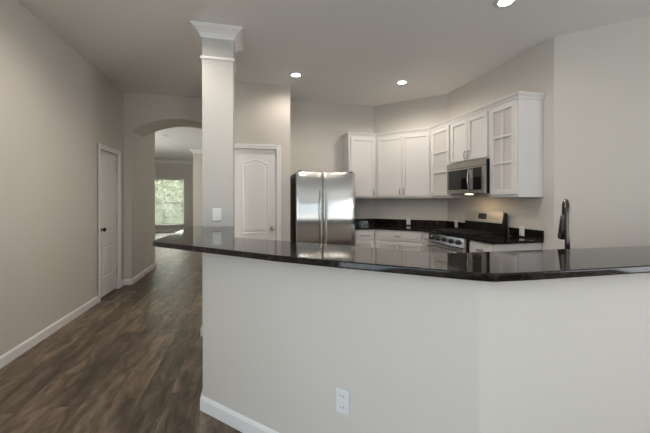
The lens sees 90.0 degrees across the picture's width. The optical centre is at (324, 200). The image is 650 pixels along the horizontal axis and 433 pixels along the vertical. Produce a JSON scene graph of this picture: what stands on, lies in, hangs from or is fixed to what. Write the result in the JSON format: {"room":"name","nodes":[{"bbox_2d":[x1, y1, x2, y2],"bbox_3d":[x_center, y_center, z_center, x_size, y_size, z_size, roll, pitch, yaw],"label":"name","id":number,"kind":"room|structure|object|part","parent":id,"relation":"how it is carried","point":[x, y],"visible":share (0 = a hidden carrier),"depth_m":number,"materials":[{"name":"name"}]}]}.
{"room":"kitchen","nodes":[
{"label":"kitchen","id":0,"kind":"room"},
{"bbox_2d":[0,0,123,355],"bbox_3d":[-2.174,-0.190,0.391,0.160,3.060,9.740,0,0,-13],"label":"wall","id":1,"kind":"structure","parent":0,"point":[56,108],"depth_m":3.18,"materials":[{"name":"white paint"}]},
{"bbox_2d":[0,296,97,368],"bbox_3d":[-1.984,1.294,-0.041,0.014,0.091,8.812,0,0,-13],"label":"baseboard","id":2,"kind":"structure","parent":1,"relation":"attached to","point":[9,356],"depth_m":3.13,"materials":[{"name":"white paint"}]},
{"bbox_2d":[101,150,116,297],"bbox_3d":[-3.077,0.318,4.631,0.111,2.017,0.630,0,0,-13],"label":"door","id":3,"kind":"structure","parent":1,"relation":"in","point":[108,160],"depth_m":4.65,"materials":[{"name":"white paint"}]},
{"bbox_2d":[98,143,120,302],"bbox_3d":[-3.060,0.292,4.630,0.019,2.095,0.750,0,0,-13],"label":"trim","id":4,"kind":"structure","parent":1,"relation":"attached to","point":[100,146],"depth_m":4.39,"materials":[{"name":"white paint"}]},
{"bbox_2d":[121,263,155,286],"bbox_3d":[-3.782,1.294,5.661,1.175,0.091,1.557,0,0,-13],"label":"baseboard","id":5,"kind":"structure","parent":1,"relation":"attached to","point":[132,281],"depth_m":5.41,"materials":[{"name":"white paint"}]},
{"bbox_2d":[0,232,241,432],"bbox_3d":[-1.357,1.390,5.434,10.200,0.100,19.600,0,0,-13],"label":"floor","id":6,"kind":"structure","parent":0,"point":[132,362],"depth_m":2.61,"materials":[{"name":"wood"}]},
{"bbox_2d":[290,170,354,245],"bbox_3d":[-0.061,0.440,5.243,0.915,1.770,0.894,0,0,-13],"label":"refrigerator","id":7,"kind":"object","parent":6,"relation":"on","point":[322,204],"visible":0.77,"depth_m":4.88,"materials":[{"name":"silver metal"}]},
{"bbox_3d":[-0.235,0.407,4.856,0.397,1.665,0.071,0,0,-13],"label":"door","id":8,"kind":"part","parent":7,"relation":"part of","materials":[{"name":"silver metal"}]},
{"bbox_3d":[-0.054,0.270,4.823,0.033,0.907,0.073,0,0,-13],"label":"handle","id":9,"kind":"part","parent":7,"relation":"part of","materials":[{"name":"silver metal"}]},
{"bbox_3d":[0.014,0.270,4.839,0.033,0.907,0.073,0,0,-13],"label":"handle","id":10,"kind":"part","parent":7,"relation":"part of","materials":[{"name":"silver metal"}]},
{"bbox_3d":[0.213,0.407,4.959,0.504,1.665,0.072,0,0,-13],"label":"door","id":11,"kind":"part","parent":7,"relation":"part of","materials":[{"name":"silver metal"}]},
{"bbox_2d":[355,229,374,247],"bbox_3d":[0.681,0.900,5.518,0.588,0.876,0.708,0,0,-13],"label":"base cabinet","id":12,"kind":"object","parent":6,"relation":"on","point":[363,237],"visible":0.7,"depth_m":5.19,"materials":[{"name":"white paint"}]},
{"bbox_3d":[0.631,0.552,5.188,0.304,0.135,0.022,0,0,-13],"label":"drawer","id":13,"kind":"part","parent":12,"relation":"part of","materials":[{"name":"white paint"}]},
{"bbox_3d":[0.631,0.930,5.188,0.304,0.560,0.022,0,0,-13],"label":"door","id":14,"kind":"part","parent":12,"relation":"part of","materials":[{"name":"white paint"}]},
{"bbox_2d":[375,229,423,251],"bbox_3d":[1.252,0.900,5.298,1.281,0.876,0.686,0,0,32],"label":"base cabinet","id":15,"kind":"object","parent":6,"relation":"on","point":[387,239],"visible":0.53,"depth_m":5.00,"materials":[{"name":"white paint"}]},
{"bbox_3d":[0.972,0.930,5.119,0.356,0.560,0.022,0,0,32],"label":"door","id":16,"kind":"part","parent":15,"relation":"part of","materials":[{"name":"white paint"}]},
{"bbox_3d":[1.126,0.552,5.023,0.718,0.135,0.022,0,0,32],"label":"drawer","id":17,"kind":"part","parent":15,"relation":"part of","materials":[{"name":"white paint"}]},
{"bbox_3d":[1.279,0.930,4.927,0.356,0.560,0.022,0,0,32],"label":"door","id":18,"kind":"part","parent":15,"relation":"part of","materials":[{"name":"white paint"}]},
{"bbox_2d":[355,218,464,232],"bbox_3d":[1.179,0.394,5.210,2.104,0.133,0.910,0,0,32],"label":"countertop","id":19,"kind":"structure","parent":15,"relation":"on","point":[371,223],"depth_m":5.36,"materials":[{"name":"stone"}]},
{"bbox_2d":[423,232,428,251],"bbox_3d":[1.723,0.900,4.901,0.652,0.876,0.559,0,0,-13],"label":"base cabinet","id":20,"kind":"object","parent":6,"relation":"on","point":[425,234],"visible":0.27,"depth_m":4.74,"materials":[{"name":"white paint"}]},
{"bbox_3d":[1.482,0.930,4.686,0.022,0.560,0.222,0,0,-13],"label":"door","id":21,"kind":"part","parent":20,"relation":"part of","materials":[{"name":"white paint"}]},
{"bbox_3d":[1.482,0.552,4.686,0.022,0.135,0.222,0,0,-13],"label":"drawer","id":22,"kind":"part","parent":20,"relation":"part of","materials":[{"name":"white paint"}]},
{"bbox_2d":[426,210,506,252],"bbox_3d":[1.824,0.742,4.236,0.748,1.197,0.775,0,0,-13],"label":"gas range","id":23,"kind":"object","parent":6,"relation":"on","point":[477,223],"visible":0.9,"depth_m":4.15,"materials":[{"name":"silver metal"}]},
{"bbox_3d":[1.543,0.506,4.171,0.042,0.118,0.767,0,0,-13],"label":"control panel","id":24,"kind":"part","parent":23,"relation":"part of","materials":[{"name":"silver metal"}]},
{"bbox_2d":[426,238,469,252],"bbox_3d":[1.824,0.877,4.236,0.748,0.865,0.771,0,0,-13],"label":"oven","id":25,"kind":"object","parent":23,"relation":"in","point":[435,245],"depth_m":4.05,"materials":[{"name":"silver metal"}]},
{"bbox_2d":[429,230,504,237],"bbox_3d":[1.813,0.433,4.234,0.573,0.022,0.775,0,0,-13],"label":"cooktop","id":26,"kind":"object","parent":23,"relation":"in","point":[440,233],"depth_m":4.04,"materials":[{"name":"black metal"}]},
{"bbox_3d":[2.111,0.214,4.331,0.059,0.142,0.707,0,0,-13],"label":"backguard panel","id":27,"kind":"part","parent":23,"relation":"part of","materials":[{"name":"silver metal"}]},
{"bbox_2d":[469,240,541,252],"bbox_3d":[2.007,0.900,3.671,0.652,0.876,0.401,0,0,-13],"label":"base cabinet","id":28,"kind":"object","parent":6,"relation":"on","point":[474,246],"visible":0.23,"depth_m":3.51,"materials":[{"name":"white paint"}]},
{"bbox_3d":[1.731,0.552,3.610,0.022,0.135,0.366,0,0,-13],"label":"drawer","id":29,"kind":"part","parent":28,"relation":"part of","materials":[{"name":"white paint"}]},
{"bbox_2d":[468,227,543,244],"bbox_3d":[2.014,0.394,3.683,0.632,0.133,0.472,0,0,-13],"label":"countertop","id":30,"kind":"structure","parent":28,"relation":"on","point":[531,236],"depth_m":3.59,"materials":[{"name":"stone"}]},
{"bbox_3d":[2.241,0.900,2.194,3.544,0.876,0.884,0,0,-13],"label":"base cabinet","id":31,"kind":"object","parent":6,"relation":"on","visible":0},
{"bbox_3d":[1.689,0.445,2.409,4.725,0.031,1.555,0,0,-13],"label":"countertop","id":32,"kind":"structure","parent":31,"relation":"on","visible":0},
{"bbox_2d":[557,199,569,248],"bbox_3d":[1.401,0.210,1.890,0.126,0.438,0.229,0,0,4],"label":"faucet","id":33,"kind":"object","parent":32,"relation":"on","point":[564,224],"visible":0.49,"depth_m":1.84,"materials":[{"name":"silver metal"}]},
{"bbox_3d":[1.400,0.165,1.890,0.026,0.348,0.170,0,0,31],"label":"spout","id":34,"kind":"part","parent":33,"relation":"part of","materials":[{"name":"silver metal"}]},
{"bbox_2d":[143,132,154,269],"bbox_3d":[-3.400,-0.190,6.127,0.150,3.060,0.790,0,0,-13],"label":"wall","id":35,"kind":"structure","parent":0,"point":[149,140],"depth_m":6.11,"materials":[{"name":"white paint"}]},
{"bbox_2d":[124,92,201,278],"bbox_3d":[-2.508,-0.190,5.620,1.860,3.060,0.600,0,0,-13],"label":"wall","id":36,"kind":"structure","parent":0,"point":[144,114],"depth_m":5.29,"materials":[{"name":"white paint"}]},
{"bbox_2d":[155,163,192,229],"bbox_3d":[-6.759,-0.190,14.014,3.430,3.060,0.150,0,0,-13],"label":"wall","id":37,"kind":"structure","parent":0,"point":[162,170],"depth_m":14.08,"materials":[{"name":"white paint"}]},
{"bbox_2d":[155,229,182,231],"bbox_3d":[-6.741,1.294,13.933,3.130,0.091,0.014,0,0,-13],"label":"baseboard","id":38,"kind":"structure","parent":37,"relation":"attached to","point":[173,230],"depth_m":13.94,"materials":[{"name":"white paint"}]},
{"bbox_2d":[155,180,184,224],"bbox_3d":[-6.712,0.066,13.986,1.290,1.992,0.135,0,0,-13],"label":"window","id":39,"kind":"structure","parent":37,"relation":"in","point":[183,180],"depth_m":14.07,"materials":[{"name":"white paint"}]},
{"bbox_2d":[155,179,183,224],"bbox_3d":[-6.695,0.050,13.914,1.200,1.940,0.054,0,0,-13],"label":"window blind","id":40,"kind":"object","parent":39,"relation":"attached to","point":[177,184],"visible":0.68,"depth_m":13.92,"materials":[{"name":"white plastic"}]},
{"bbox_2d":[193,153,201,225],"bbox_3d":[-4.043,-0.190,12.804,1.620,3.060,3.430,0,0,-13],"label":"wall","id":41,"kind":"structure","parent":0,"point":[197,158],"depth_m":10.98,"materials":[{"name":"white paint"}]},
{"bbox_2d":[155,149,201,163],"bbox_3d":[-5.130,-1.654,10.223,4.599,0.128,7.969,0,0,-13],"label":"crown molding","id":42,"kind":"structure","parent":41,"relation":"attached to","point":[199,151],"depth_m":13.88,"materials":[{"name":"white paint"}]},
{"bbox_2d":[190,21,242,335],"bbox_3d":[-1.107,-0.190,3.398,0.484,3.060,0.488,0,0,-13],"label":"column","id":43,"kind":"structure","parent":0,"point":[219,43],"depth_m":3.25,"materials":[{"name":"grey paint"}]},
{"bbox_2d":[212,208,220,220],"bbox_3d":[-1.079,0.140,3.244,0.085,0.125,0.011,0,0,-13],"label":"light switch","id":44,"kind":"object","parent":43,"relation":"attached to","point":[216,212],"visible":1,"depth_m":3.24,"materials":[{"name":"white plastic"}]},
{"bbox_2d":[234,82,289,240],"bbox_3d":[-1.101,-0.190,5.194,0.990,3.060,0.858,0,0,-13],"label":"wall","id":45,"kind":"structure","parent":0,"point":[261,111],"depth_m":4.82,"materials":[{"name":"white paint"}]},
{"bbox_2d":[234,148,276,239],"bbox_3d":[-1.025,0.283,4.779,0.624,2.089,0.111,0,0,-13],"label":"door","id":46,"kind":"structure","parent":45,"relation":"in","point":[255,170],"depth_m":4.79,"materials":[{"name":"white paint"}]},
{"bbox_2d":[234,143,280,240],"bbox_3d":[-1.017,0.258,4.764,0.744,2.165,0.019,0,0,-13],"label":"trim","id":47,"kind":"structure","parent":45,"relation":"attached to","point":[236,145],"depth_m":4.83,"materials":[{"name":"white paint"}]},
{"bbox_2d":[290,100,373,218],"bbox_3d":[0.116,-0.190,5.815,1.658,3.060,0.120,0,0,-13],"label":"wall","id":48,"kind":"structure","parent":0,"point":[317,129],"depth_m":5.72,"materials":[{"name":"white paint"}]},
{"bbox_2d":[344,136,375,197],"bbox_3d":[0.651,-0.573,5.693,0.568,1.069,0.352,0,0,-13],"label":"upper cabinet","id":49,"kind":"object","parent":48,"relation":"attached to","point":[359,152],"visible":0.84,"depth_m":5.57,"materials":[{"name":"white paint"}]},
{"bbox_2d":[342,91,545,138],"bbox_3d":[1.470,-1.123,4.752,0.789,0.062,3.088,0,0,-39],"label":"crown molding","id":50,"kind":"structure","parent":49,"relation":"attached to","point":[519,94],"depth_m":4.34,"materials":[{"name":"white paint"}]},
{"bbox_2d":[17,0,649,160],"bbox_3d":[-1.357,-1.780,5.434,10.200,0.120,19.600,0,0,-13],"label":"ceiling","id":51,"kind":"structure","parent":0,"point":[350,52],"depth_m":3.49,"materials":[{"name":"white paint"}]},
{"bbox_2d":[289,72,302,76],"bbox_3d":[-0.395,-1.715,4.435,0.190,0.010,0.190,0,0,-13],"label":"recessed light","id":52,"kind":"object","parent":51,"relation":"in","point":[292,74],"visible":1,"depth_m":4.42,"materials":[{"name":"white plastic"}]},
{"bbox_2d":[395,80,408,84],"bbox_3d":[1.118,-1.715,4.717,0.190,0.010,0.190,0,0,-13],"label":"recessed light","id":53,"kind":"object","parent":51,"relation":"in","point":[399,82],"visible":1,"depth_m":4.71,"materials":[{"name":"white plastic"}]},
{"bbox_2d":[494,0,517,7],"bbox_3d":[1.560,-1.715,2.803,0.190,0.010,0.190,0,0,-13],"label":"recessed light","id":54,"kind":"object","parent":51,"relation":"in","point":[498,3],"visible":1,"depth_m":2.82,"materials":[{"name":"white plastic"}]},
{"bbox_2d":[374,94,447,220],"bbox_3d":[1.466,-0.190,5.642,1.386,3.060,0.120,0,0,32],"label":"wall","id":55,"kind":"structure","parent":0,"point":[429,111],"depth_m":5.56,"materials":[{"name":"white paint"}]},
{"bbox_2d":[376,131,431,197],"bbox_3d":[1.348,-0.573,5.452,1.281,1.069,0.322,0,0,32],"label":"upper cabinet","id":56,"kind":"object","parent":55,"relation":"attached to","point":[403,162],"visible":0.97,"depth_m":5.33,"materials":[{"name":"white paint"}]},
{"bbox_3d":[1.084,-0.573,5.479,0.441,1.009,0.022,0,0,32],"label":"door","id":57,"kind":"part","parent":56,"relation":"part of","materials":[{"name":"white paint"}]},
{"bbox_3d":[1.463,-0.573,5.242,0.441,1.009,0.022,0,0,32],"label":"door","id":58,"kind":"part","parent":56,"relation":"part of","materials":[{"name":"white paint"}]},
{"bbox_2d":[406,218,410,224],"bbox_3d":[1.427,0.355,5.561,0.072,0.116,0.009,0,0,32],"label":"wall outlet","id":59,"kind":"object","parent":55,"relation":"attached to","point":[408,220],"visible":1,"depth_m":5.56,"materials":[{"name":"white plastic"}]},
{"bbox_2d":[355,218,464,227],"bbox_3d":[1.309,0.378,5.421,2.102,0.101,0.431,0,0,31],"label":"backsplash","id":60,"kind":"structure","parent":55,"relation":"attached to","point":[435,223],"depth_m":5.52,"materials":[{"name":"stone"}]},
{"bbox_2d":[203,253,649,432],"bbox_3d":[1.457,0.816,1.911,5.459,1.049,1.690,0,0,12],"label":"wall","id":61,"kind":"structure","parent":0,"point":[411,353],"depth_m":1.39,"materials":[{"name":"white paint"}]},
{"bbox_2d":[200,389,278,432],"bbox_3d":[1.435,1.294,1.863,5.482,0.091,1.638,0,0,12],"label":"baseboard","id":62,"kind":"structure","parent":61,"relation":"attached to","point":[224,414],"depth_m":1.93,"materials":[{"name":"white paint"}]},
{"bbox_2d":[336,387,348,415],"bbox_3d":[0.083,0.950,1.536,0.072,0.116,0.009,0,0,32],"label":"wall outlet","id":63,"kind":"object","parent":61,"relation":"attached to","point":[342,396],"visible":1,"depth_m":1.53,"materials":[{"name":"white plastic"}]},
{"bbox_2d":[339,392,344,399],"bbox_3d":[0.082,0.924,1.534,0.034,0.030,0.003,0,0,32],"label":"receptacle","id":64,"kind":"object","parent":63,"relation":"attached to","point":[341,394],"depth_m":1.53,"materials":[{"name":"grey plastic"}]},
{"bbox_2d":[339,403,344,410],"bbox_3d":[0.082,0.976,1.534,0.034,0.030,0.003,0,0,32],"label":"receptacle","id":65,"kind":"object","parent":63,"relation":"attached to","point":[341,405],"depth_m":1.53,"materials":[{"name":"grey plastic"}]},
{"bbox_2d":[152,226,649,281],"bbox_3d":[1.343,0.275,1.940,5.774,0.031,1.820,0,0,10],"label":"countertop","id":66,"kind":"structure","parent":61,"relation":"on","point":[525,265],"depth_m":1.47,"materials":[{"name":"stone"}]},
{"bbox_2d":[448,37,553,249],"bbox_3d":[2.245,-0.190,4.369,0.120,3.060,1.936,0,0,-13],"label":"wall","id":67,"kind":"structure","parent":0,"point":[532,70],"depth_m":3.81,"materials":[{"name":"white paint"}]},
{"bbox_2d":[431,124,469,197],"bbox_3d":[1.873,-0.573,4.938,0.343,1.069,0.557,0,0,-13],"label":"upper cabinet","id":68,"kind":"object","parent":67,"relation":"attached to","point":[440,138],"visible":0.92,"depth_m":4.87,"materials":[{"name":"white paint"}]},
{"bbox_3d":[1.726,-0.573,4.868,0.025,1.009,0.457,0,0,-13],"label":"door","id":69,"kind":"part","parent":68,"relation":"part of","materials":[{"name":"white paint"}]},
{"bbox_3d":[1.734,-0.573,4.870,0.007,0.907,0.355,0,0,-13],"label":"door panel","id":70,"kind":"part","parent":68,"relation":"part of","materials":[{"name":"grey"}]},
{"bbox_2d":[450,109,489,163],"bbox_3d":[2.009,-0.806,4.284,0.372,0.602,0.772,0,0,-13],"label":"upper cabinet","id":71,"kind":"object","parent":67,"relation":"attached to","point":[470,136],"visible":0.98,"depth_m":4.19,"materials":[{"name":"white paint"}]},
{"bbox_3d":[1.828,-0.801,4.432,0.022,0.552,0.363,0,0,-13],"label":"door","id":72,"kind":"part","parent":71,"relation":"part of","materials":[{"name":"white paint"}]},
{"bbox_2d":[447,158,489,194],"bbox_3d":[1.969,-0.289,4.264,0.441,0.424,0.752,0,0,-13],"label":"microwave","id":73,"kind":"object","parent":71,"relation":"attached to","point":[472,177],"visible":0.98,"depth_m":4.10,"materials":[{"name":"silver metal"}]},
{"bbox_3d":[1.798,-0.256,4.336,0.034,0.336,0.535,0,0,-13],"label":"door","id":74,"kind":"part","parent":73,"relation":"part of","materials":[{"name":"black glass"}]},
{"bbox_3d":[1.812,-0.267,4.093,0.058,0.290,0.016,0,0,-13],"label":"handle","id":75,"kind":"part","parent":73,"relation":"part of","materials":[{"name":"silver metal"}]},
{"bbox_3d":[2.001,-0.085,4.271,0.300,0.005,0.652,0,0,-13],"label":"underside panel","id":76,"kind":"part","parent":73,"relation":"part of","materials":[{"name":"grey plastic"}]},
{"bbox_3d":[1.883,-0.256,3.968,0.034,0.336,0.214,0,0,-13],"label":"control panel","id":77,"kind":"part","parent":73,"relation":"part of","materials":[{"name":"black glass"}]},
{"bbox_3d":[1.911,-0.801,4.072,0.022,0.552,0.363,0,0,-13],"label":"door","id":78,"kind":"part","parent":71,"relation":"part of","materials":[{"name":"white paint"}]},
{"bbox_2d":[490,98,542,196],"bbox_3d":[2.158,-0.573,3.702,0.343,1.069,0.424,0,0,-13],"label":"upper cabinet","id":79,"kind":"object","parent":67,"relation":"attached to","point":[516,126],"visible":1,"depth_m":3.52,"materials":[{"name":"white paint"}]},
{"bbox_3d":[2.011,-0.573,3.669,0.007,0.907,0.280,0,0,-13],"label":"door panel","id":80,"kind":"part","parent":79,"relation":"part of","materials":[{"name":"grey wood"}]},
{"bbox_3d":[2.003,-0.573,3.667,0.025,1.009,0.382,0,0,-13],"label":"door","id":81,"kind":"part","parent":79,"relation":"part of","materials":[{"name":"white paint"}]},
{"bbox_2d":[519,226,524,235],"bbox_3d":[2.290,0.355,3.782,0.009,0.116,0.072,0,0,-13],"label":"wall outlet","id":82,"kind":"object","parent":67,"relation":"attached to","point":[521,228],"visible":1,"depth_m":3.78,"materials":[{"name":"white plastic"}]},
{"bbox_2d":[509,227,543,239],"bbox_3d":[2.312,0.378,3.752,0.020,0.101,0.472,0,0,-13],"label":"backsplash","id":83,"kind":"structure","parent":67,"relation":"attached to","point":[529,233],"depth_m":3.68,"materials":[{"name":"stone"}]},
{"bbox_2d":[554,16,649,248],"bbox_3d":[3.441,-0.190,2.835,2.369,3.060,0.120,0,0,32],"label":"wall","id":84,"kind":"structure","parent":0,"point":[602,74],"depth_m":3.20,"materials":[{"name":"white paint"}]},
{"label":"outside","id":85,"kind":"structure","parent":0,"visible":0},
{"bbox_2d":[155,215,182,223],"bbox_3d":[-9.163,1.565,26.365,22.000,0.150,24.500,0,0,-13],"label":"lawn","id":86,"kind":"structure","parent":85,"point":[160,215],"depth_m":22.01,"materials":[{"name":"green plant"}]},
{"bbox_2d":[155,180,182,223],"bbox_3d":[-8.863,-0.454,17.995,3.082,3.902,3.067,0,0,-37],"label":"tree","id":87,"kind":"object","parent":86,"relation":"on","point":[170,181],"visible":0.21,"depth_m":17.54,"materials":[{"name":"green plant"}]}
]}

